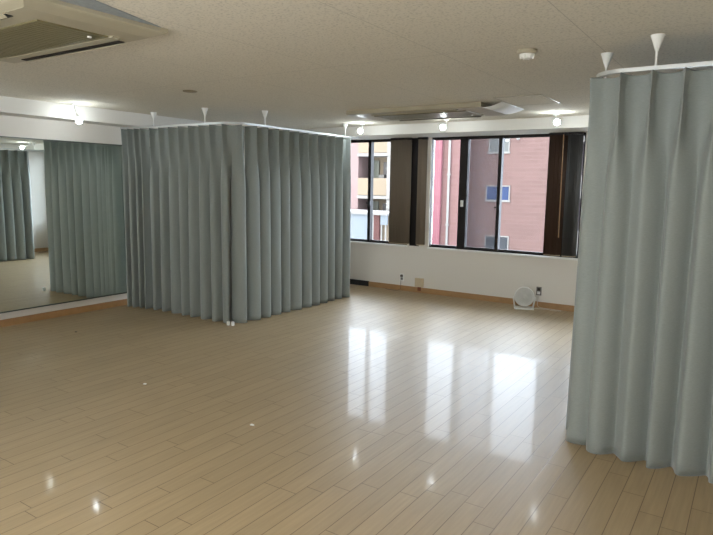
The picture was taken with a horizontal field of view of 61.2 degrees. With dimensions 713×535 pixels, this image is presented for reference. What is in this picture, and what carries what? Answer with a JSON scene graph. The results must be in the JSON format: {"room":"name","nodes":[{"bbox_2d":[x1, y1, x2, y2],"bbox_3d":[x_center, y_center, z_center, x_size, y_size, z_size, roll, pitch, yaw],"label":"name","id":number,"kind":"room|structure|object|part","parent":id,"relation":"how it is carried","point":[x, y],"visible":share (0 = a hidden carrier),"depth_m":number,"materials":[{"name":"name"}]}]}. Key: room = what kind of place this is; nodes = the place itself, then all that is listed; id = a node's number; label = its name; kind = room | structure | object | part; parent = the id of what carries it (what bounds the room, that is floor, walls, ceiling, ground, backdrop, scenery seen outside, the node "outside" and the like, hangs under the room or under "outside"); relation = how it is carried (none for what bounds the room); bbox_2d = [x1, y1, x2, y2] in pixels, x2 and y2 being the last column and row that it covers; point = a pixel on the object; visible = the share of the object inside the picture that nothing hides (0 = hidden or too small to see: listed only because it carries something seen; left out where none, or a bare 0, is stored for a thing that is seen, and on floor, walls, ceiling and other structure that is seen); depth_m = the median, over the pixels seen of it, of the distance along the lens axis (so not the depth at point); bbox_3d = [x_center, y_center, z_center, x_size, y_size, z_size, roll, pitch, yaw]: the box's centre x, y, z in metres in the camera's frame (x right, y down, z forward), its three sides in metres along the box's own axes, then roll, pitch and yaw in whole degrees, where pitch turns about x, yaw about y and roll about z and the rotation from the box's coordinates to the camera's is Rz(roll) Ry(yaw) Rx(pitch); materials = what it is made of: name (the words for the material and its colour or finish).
{"room":"dance studio","nodes":[
{"label":"dance studio","id":0,"kind":"room"},
{"bbox_2d":[0,115,244,319],"bbox_3d":[-3.674,-0.624,6.984,0.150,2.460,9.067,6,9,33],"label":"wall","id":1,"kind":"structure","parent":0,"point":[10,126],"depth_m":7.06,"materials":[{"name":"white paint"}]},
{"bbox_2d":[0,136,126,313],"bbox_3d":[-4.049,-0.416,6.252,0.071,1.918,5.300,6,9,33],"label":"wall mirror","id":2,"kind":"object","parent":1,"relation":"attached to","point":[62,222],"visible":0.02,"depth_m":7.08,"materials":[{"name":"silver mirror"}]},
{"bbox_2d":[0,299,126,326],"bbox_3d":[-3.643,0.566,7.074,0.012,0.078,8.703,6,9,33],"label":"baseboard","id":3,"kind":"structure","parent":1,"relation":"attached to","point":[47,315],"depth_m":7.21,"materials":[{"name":"brown wood"}]},
{"bbox_2d":[0,96,228,129],"bbox_3d":[-3.661,-1.706,6.404,0.318,0.160,8.050,6,9,33],"label":"trim","id":4,"kind":"structure","parent":1,"relation":"attached to","point":[9,106],"depth_m":6.92,"materials":[{"name":"white paint"}]},
{"bbox_2d":[0,284,712,534],"bbox_3d":[-0.647,1.020,5.121,7.618,0.200,9.117,6,9,33],"label":"floor","id":5,"kind":"structure","parent":0,"point":[373,410],"depth_m":3.99,"materials":[{"name":"laminate"}]},
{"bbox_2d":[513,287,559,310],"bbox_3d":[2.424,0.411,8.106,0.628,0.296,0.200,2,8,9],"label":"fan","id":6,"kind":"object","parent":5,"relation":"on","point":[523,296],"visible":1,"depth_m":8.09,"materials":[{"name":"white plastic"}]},
{"bbox_2d":[516,289,532,304],"bbox_3d":[2.252,0.392,8.082,0.220,0.219,0.030,2,8,10],"label":"grille","id":7,"kind":"object","parent":6,"relation":"attached to","point":[523,296],"depth_m":8.09,"materials":[{"name":"white plastic"}]},
{"bbox_2d":[0,0,712,129],"bbox_3d":[-0.606,-1.590,4.764,7.618,0.150,9.117,6,9,33],"label":"ceiling","id":8,"kind":"structure","parent":0,"point":[305,63],"depth_m":4.00,"materials":[{"name":"white paint"}]},
{"bbox_2d":[71,103,81,123],"bbox_3d":[-3.088,-1.700,6.662,0.121,0.223,0.068,4,8,22],"label":"ceiling spotlight","id":9,"kind":"object","parent":8,"relation":"attached to","point":[78,119],"visible":1,"depth_m":6.65,"materials":[{"name":"white plastic"}]},
{"bbox_3d":[-3.065,-1.624,6.662,0.068,0.073,0.067,6,9,33],"label":"bulb","id":10,"kind":"part","parent":9,"relation":"part of","materials":[{"name":"white glass"}]},
{"bbox_2d":[0,0,167,62],"bbox_3d":[-1.868,-1.319,3.426,1.860,0.065,0.810,6,9,33],"label":"air conditioner","id":11,"kind":"object","parent":8,"relation":"attached to","point":[30,30],"visible":1,"depth_m":3.20,"materials":[{"name":"beige plastic"}]},
{"bbox_2d":[0,19,107,58],"bbox_3d":[-1.960,-1.310,3.489,1.140,0.013,0.400,6,9,33],"label":"grille","id":12,"kind":"object","parent":11,"relation":"attached to","point":[27,37],"depth_m":3.36,"materials":[{"name":"white plastic"}]},
{"bbox_2d":[150,112,156,118],"bbox_3d":[-2.493,-1.862,7.404,0.076,0.085,0.076,6,9,33],"label":"ceiling mount","id":13,"kind":"object","parent":8,"relation":"attached to","point":[153,114],"depth_m":7.38,"materials":[{"name":"white plastic"}]},
{"bbox_2d":[183,90,196,92],"bbox_3d":[-1.554,-1.642,5.627,0.136,0.010,0.136,6,9,33],"label":"ceiling plate","id":14,"kind":"object","parent":8,"relation":"attached to","point":[186,91],"visible":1,"depth_m":5.60,"materials":[{"name":"brown"}]},
{"bbox_2d":[201,108,207,115],"bbox_3d":[-1.736,-1.782,6.904,0.076,0.085,0.076,6,9,33],"label":"ceiling mount","id":15,"kind":"object","parent":8,"relation":"attached to","point":[204,110],"depth_m":6.89,"materials":[{"name":"white plastic"}]},
{"bbox_2d":[120,108,358,138],"bbox_3d":[-1.241,-1.806,7.516,3.215,0.187,1.415,-2,8,-20],"label":"rail","id":16,"kind":"object","parent":8,"relation":"hanging from","point":[153,114],"visible":1,"depth_m":7.24,"materials":[{"name":"white metal"}]},
{"bbox_2d":[121,128,152,308],"bbox_3d":[-2.799,-0.611,7.700,0.399,2.265,0.167,4,8,22],"label":"pleated curtain","id":17,"kind":"object","parent":16,"relation":"hanging from","point":[135,143],"visible":0.98,"depth_m":7.65,"materials":[{"name":"grey fabric"}]},
{"bbox_2d":[149,124,246,323],"bbox_3d":[-1.957,-0.532,7.223,1.545,2.265,0.254,5,9,28],"label":"pleated curtain","id":18,"kind":"object","parent":16,"relation":"hanging from","point":[198,183],"visible":0.99,"depth_m":7.10,"materials":[{"name":"grey fabric"}]},
{"bbox_2d":[244,126,350,319],"bbox_3d":[-0.676,-0.599,7.861,0.174,2.265,2.099,6,9,34],"label":"pleated curtain","id":19,"kind":"object","parent":16,"relation":"hanging from","point":[298,185],"visible":1,"depth_m":7.65,"materials":[{"name":"grey fabric"}]},
{"bbox_2d":[262,110,267,117],"bbox_3d":[-1.073,-1.794,7.068,0.076,0.085,0.076,6,9,33],"label":"ceiling mount","id":20,"kind":"object","parent":8,"relation":"attached to","point":[264,112],"depth_m":7.05,"materials":[{"name":"white plastic"}]},
{"bbox_2d":[346,102,523,121],"bbox_3d":[0.872,-1.731,6.760,1.844,0.065,0.810,6,9,33],"label":"air conditioner","id":21,"kind":"object","parent":8,"relation":"attached to","point":[471,109],"visible":1,"depth_m":6.56,"materials":[{"name":"beige plastic"}]},
{"bbox_2d":[374,110,479,119],"bbox_3d":[0.787,-1.721,6.818,1.140,0.013,0.400,6,9,33],"label":"grille","id":22,"kind":"object","parent":21,"relation":"attached to","point":[460,113],"depth_m":6.77,"materials":[{"name":"white plastic"}]},
{"bbox_2d":[440,119,448,129],"bbox_3d":[1.119,-1.806,7.632,0.068,0.144,0.220,5,9,25],"label":"ceiling spotlight","id":23,"kind":"object","parent":8,"relation":"attached to","point":[442,127],"visible":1,"depth_m":7.56,"materials":[{"name":"white plastic"}]},
{"bbox_2d":[494,94,559,105],"bbox_3d":[1.664,-1.628,5.875,0.460,0.004,0.630,6,9,33],"label":"ceiling hatch","id":24,"kind":"object","parent":8,"relation":"attached to","point":[539,98],"visible":1,"depth_m":5.85,"materials":[{"name":"beige plastic"}]},
{"bbox_2d":[517,48,536,59],"bbox_3d":[1.058,-1.320,3.740,0.120,0.056,0.120,6,9,33],"label":"smoke detector","id":25,"kind":"object","parent":8,"relation":"attached to","point":[525,53],"visible":1,"depth_m":3.70,"materials":[{"name":"beige plastic"}]},
{"bbox_2d":[553,114,559,124],"bbox_3d":[2.280,-1.685,6.877,0.068,0.143,0.250,3,8,13],"label":"ceiling spotlight","id":26,"kind":"object","parent":8,"relation":"attached to","point":[556,122],"visible":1,"depth_m":6.78,"materials":[{"name":"white plastic"}]},
{"bbox_2d":[601,52,613,67],"bbox_3d":[1.579,-1.306,3.803,0.076,0.085,0.076,6,9,33],"label":"ceiling mount","id":27,"kind":"object","parent":8,"relation":"attached to","point":[607,56],"depth_m":3.78,"materials":[{"name":"white plastic"}]},
{"bbox_2d":[596,33,712,77],"bbox_3d":[2.869,-1.351,4.663,1.268,0.187,3.638,6,9,33],"label":"rail","id":28,"kind":"object","parent":8,"relation":"hanging from","point":[657,39],"visible":0.62,"depth_m":3.33,"materials":[{"name":"white metal"}]},
{"bbox_2d":[566,163,585,429],"bbox_3d":[2.296,-0.172,5.072,0.180,2.265,3.046,6,9,33],"label":"pleated curtain","id":29,"kind":"object","parent":28,"relation":"hanging from","point":[585,163],"visible":0.02,"depth_m":3.96,"materials":[{"name":"grey fabric"}]},
{"bbox_2d":[566,67,712,483],"bbox_3d":[1.881,0.051,3.397,1.234,2.265,0.217,6,9,33],"label":"pleated curtain","id":30,"kind":"object","parent":28,"relation":"hanging from","point":[641,379],"visible":1,"depth_m":3.47,"materials":[{"name":"grey fabric"}]},
{"bbox_3d":[1.662,-1.166,3.341,0.013,0.095,0.013,6,9,33],"label":"hanger rod","id":31,"kind":"part","parent":28,"relation":"part of","materials":[{"name":"white plastic"}]},
{"bbox_2d":[651,33,665,50],"bbox_3d":[1.663,-1.240,3.330,0.076,0.085,0.076,6,9,33],"label":"ceiling mount","id":32,"kind":"object","parent":8,"relation":"attached to","point":[657,39],"depth_m":3.31,"materials":[{"name":"white plastic"}]},
{"bbox_2d":[350,132,587,305],"bbox_3d":[1.825,-0.755,8.579,7.218,2.460,0.105,6,9,33],"label":"wall","id":33,"kind":"structure","parent":0,"point":[498,275],"depth_m":8.80,"materials":[{"name":"white paint"}]},
{"bbox_2d":[350,279,368,285],"bbox_3d":[-0.514,0.185,10.202,1.714,0.085,0.014,6,9,33],"label":"trim","id":34,"kind":"structure","parent":33,"relation":"attached to","point":[352,281],"depth_m":9.82,"materials":[{"name":"black plastic"}]},
{"bbox_2d":[350,139,406,244],"bbox_3d":[-0.079,-1.241,9.792,2.140,1.615,0.110,6,9,33],"label":"window","id":35,"kind":"structure","parent":33,"relation":"in","point":[371,142],"depth_m":9.57,"materials":[{"name":"brown metal"}]},
{"bbox_3d":[-0.078,-1.244,9.812,0.689,1.575,0.035,6,9,33],"label":"sash rail","id":36,"kind":"part","parent":35,"relation":"part of","materials":[{"name":"brown metal"}]},
{"bbox_3d":[0.528,-1.180,9.412,0.664,1.575,0.035,6,9,33],"label":"sash rail","id":37,"kind":"part","parent":35,"relation":"part of","materials":[{"name":"brown metal"}]},
{"bbox_2d":[388,138,411,243],"bbox_3d":[0.659,-1.151,9.130,0.350,1.590,0.068,6,9,33],"label":"vertical blind","id":38,"kind":"object","parent":35,"relation":"attached to","point":[401,148],"visible":1,"depth_m":9.11,"materials":[{"name":"brown fabric"}]},
{"bbox_2d":[409,138,418,245],"bbox_3d":[0.890,-1.130,9.091,0.160,1.615,0.012,6,9,33],"label":"trim","id":39,"kind":"structure","parent":33,"relation":"attached to","point":[414,165],"depth_m":9.10,"materials":[{"name":"brown metal"}]},
{"bbox_2d":[415,278,423,290],"bbox_3d":[0.957,0.259,9.201,0.135,0.195,0.045,6,9,33],"label":"junction box","id":40,"kind":"object","parent":33,"relation":"attached to","point":[419,282],"visible":1,"depth_m":9.18,"materials":[{"name":"beige plastic"}]},
{"bbox_2d":[415,137,427,245],"bbox_3d":[0.964,-1.119,8.929,0.147,1.590,0.059,6,9,33],"label":"vertical blind","id":41,"kind":"object","parent":33,"relation":"attached to","point":[422,141],"visible":1,"depth_m":8.92,"materials":[{"name":"brown fabric"}]},
{"bbox_2d":[279,115,588,139],"bbox_3d":[1.629,-1.867,8.104,7.218,0.135,0.667,6,9,33],"label":"trim","id":42,"kind":"structure","parent":33,"relation":"attached to","point":[543,125],"depth_m":7.93,"materials":[{"name":"white paint"}]},
{"bbox_2d":[350,241,577,260],"bbox_3d":[1.845,-0.219,8.588,6.900,0.025,0.090,6,9,33],"label":"trim","id":43,"kind":"structure","parent":33,"relation":"attached to","point":[450,249],"depth_m":8.61,"materials":[{"name":"white plastic"}]},
{"bbox_2d":[369,281,573,311],"bbox_3d":[2.486,0.505,8.222,5.504,0.080,0.012,6,9,33],"label":"baseboard","id":44,"kind":"structure","parent":33,"relation":"attached to","point":[563,307],"depth_m":8.79,"materials":[{"name":"brown wood"}]},
{"bbox_2d":[429,132,585,257],"bbox_3d":[2.024,-1.018,8.403,2.180,1.615,0.110,6,9,33],"label":"window","id":45,"kind":"structure","parent":33,"relation":"in","point":[465,143],"depth_m":8.62,"materials":[{"name":"brown metal"}]},
{"bbox_3d":[1.325,-1.095,8.886,0.435,1.575,0.035,6,9,33],"label":"sash rail","id":46,"kind":"part","parent":45,"relation":"part of","materials":[{"name":"brown metal"}]},
{"bbox_3d":[1.795,-1.046,8.575,0.455,1.575,0.035,6,9,33],"label":"sash rail","id":47,"kind":"part","parent":45,"relation":"part of","materials":[{"name":"brown metal"}]},
{"bbox_3d":[2.382,-0.983,8.188,0.862,1.575,0.035,6,9,33],"label":"sash rail","id":48,"kind":"part","parent":45,"relation":"part of","materials":[{"name":"clear glass"}]},
{"bbox_2d":[543,132,567,255],"bbox_3d":[2.581,-0.945,7.842,0.235,1.590,0.102,6,9,33],"label":"vertical blind","id":49,"kind":"object","parent":45,"relation":"attached to","point":[558,142],"visible":1,"depth_m":7.83,"materials":[{"name":"brown fabric"}]},
{"bbox_2d":[561,132,584,256],"bbox_3d":[2.771,-0.927,7.736,0.190,1.590,0.084,6,9,33],"label":"vertical blind","id":50,"kind":"object","parent":45,"relation":"attached to","point":[575,139],"visible":1,"depth_m":7.72,"materials":[{"name":"black fabric"}]},
{"bbox_2d":[536,287,541,294],"bbox_3d":[2.481,0.321,8.203,0.070,0.116,0.011,6,9,33],"label":"wall outlet","id":51,"kind":"object","parent":33,"relation":"attached to","point":[538,289],"visible":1,"depth_m":8.20,"materials":[{"name":"grey plastic"}]},
{"label":"outside","id":52,"kind":"structure","parent":0,"visible":0},
{"bbox_3d":[6.728,4.013,47.265,100.000,0.300,65.383,6,9,33],"label":"ground","id":53,"kind":"structure","parent":52,"visible":0},
{"bbox_2d":[350,209,388,240],"bbox_3d":[0.426,1.160,34.168,4.400,8.700,2.800,6,9,33],"label":"annex","id":54,"kind":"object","parent":53,"relation":"on","point":[358,230],"visible":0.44,"depth_m":32.07,"materials":[{"name":"grey"}]},
{"bbox_3d":[1.440,-2.474,31.476,0.400,0.500,0.080,6,9,33],"label":"parapet panel","id":55,"kind":"part","parent":54,"relation":"part of","materials":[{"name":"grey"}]},
{"bbox_2d":[351,142,390,210],"bbox_3d":[4.123,-2.255,39.310,4.500,15.010,10.100,6,9,33],"label":"apartment building","id":56,"kind":"structure","parent":53,"relation":"on","point":[382,150],"depth_m":35.61,"materials":[{"name":"beige concrete"}]},
{"bbox_3d":[2.005,-5.250,35.759,0.950,1.980,0.070,6,9,33],"label":"balcony door","id":57,"kind":"part","parent":56,"relation":"part of","materials":[{"name":"clear glass"}]},
{"bbox_3d":[2.130,-1.858,35.399,0.250,14.400,1.250,6,9,33],"label":"post","id":58,"kind":"part","parent":56,"relation":"part of","materials":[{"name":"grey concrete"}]},
{"bbox_2d":[432,140,460,245],"bbox_3d":[6.732,-1.767,36.371,2.950,14.100,10.150,6,9,33],"label":"building","id":59,"kind":"structure","parent":53,"relation":"on","point":[447,152],"depth_m":31.45,"materials":[{"name":"tile"}]},
{"bbox_2d":[466,137,549,251],"bbox_3d":[8.539,-1.157,32.482,4.410,14.000,3.985,6,9,33],"label":"brick building","id":60,"kind":"structure","parent":53,"relation":"on","point":[525,166],"depth_m":30.63,"materials":[{"name":"pink brick"}]},
{"bbox_3d":[7.268,-1.200,31.316,1.190,0.800,0.030,6,9,33],"label":"pane","id":61,"kind":"part","parent":60,"relation":"part of","materials":[{"name":"grey glass"}]},
{"bbox_3d":[7.264,-3.820,30.989,1.180,0.680,0.030,6,9,33],"label":"pane","id":62,"kind":"part","parent":60,"relation":"part of","materials":[{"name":"blue glass"}]},
{"bbox_3d":[7.271,-6.365,30.665,1.000,0.930,0.030,6,9,33],"label":"pane","id":63,"kind":"part","parent":60,"relation":"part of","materials":[{"name":"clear glass"}]},
{"bbox_2d":[576,136,584,254],"bbox_3d":[13.994,-1.855,36.377,5.000,14.500,8.050,6,9,33],"label":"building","id":64,"kind":"structure","parent":53,"relation":"on","point":[584,136],"depth_m":33.39,"materials":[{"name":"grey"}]}
]}

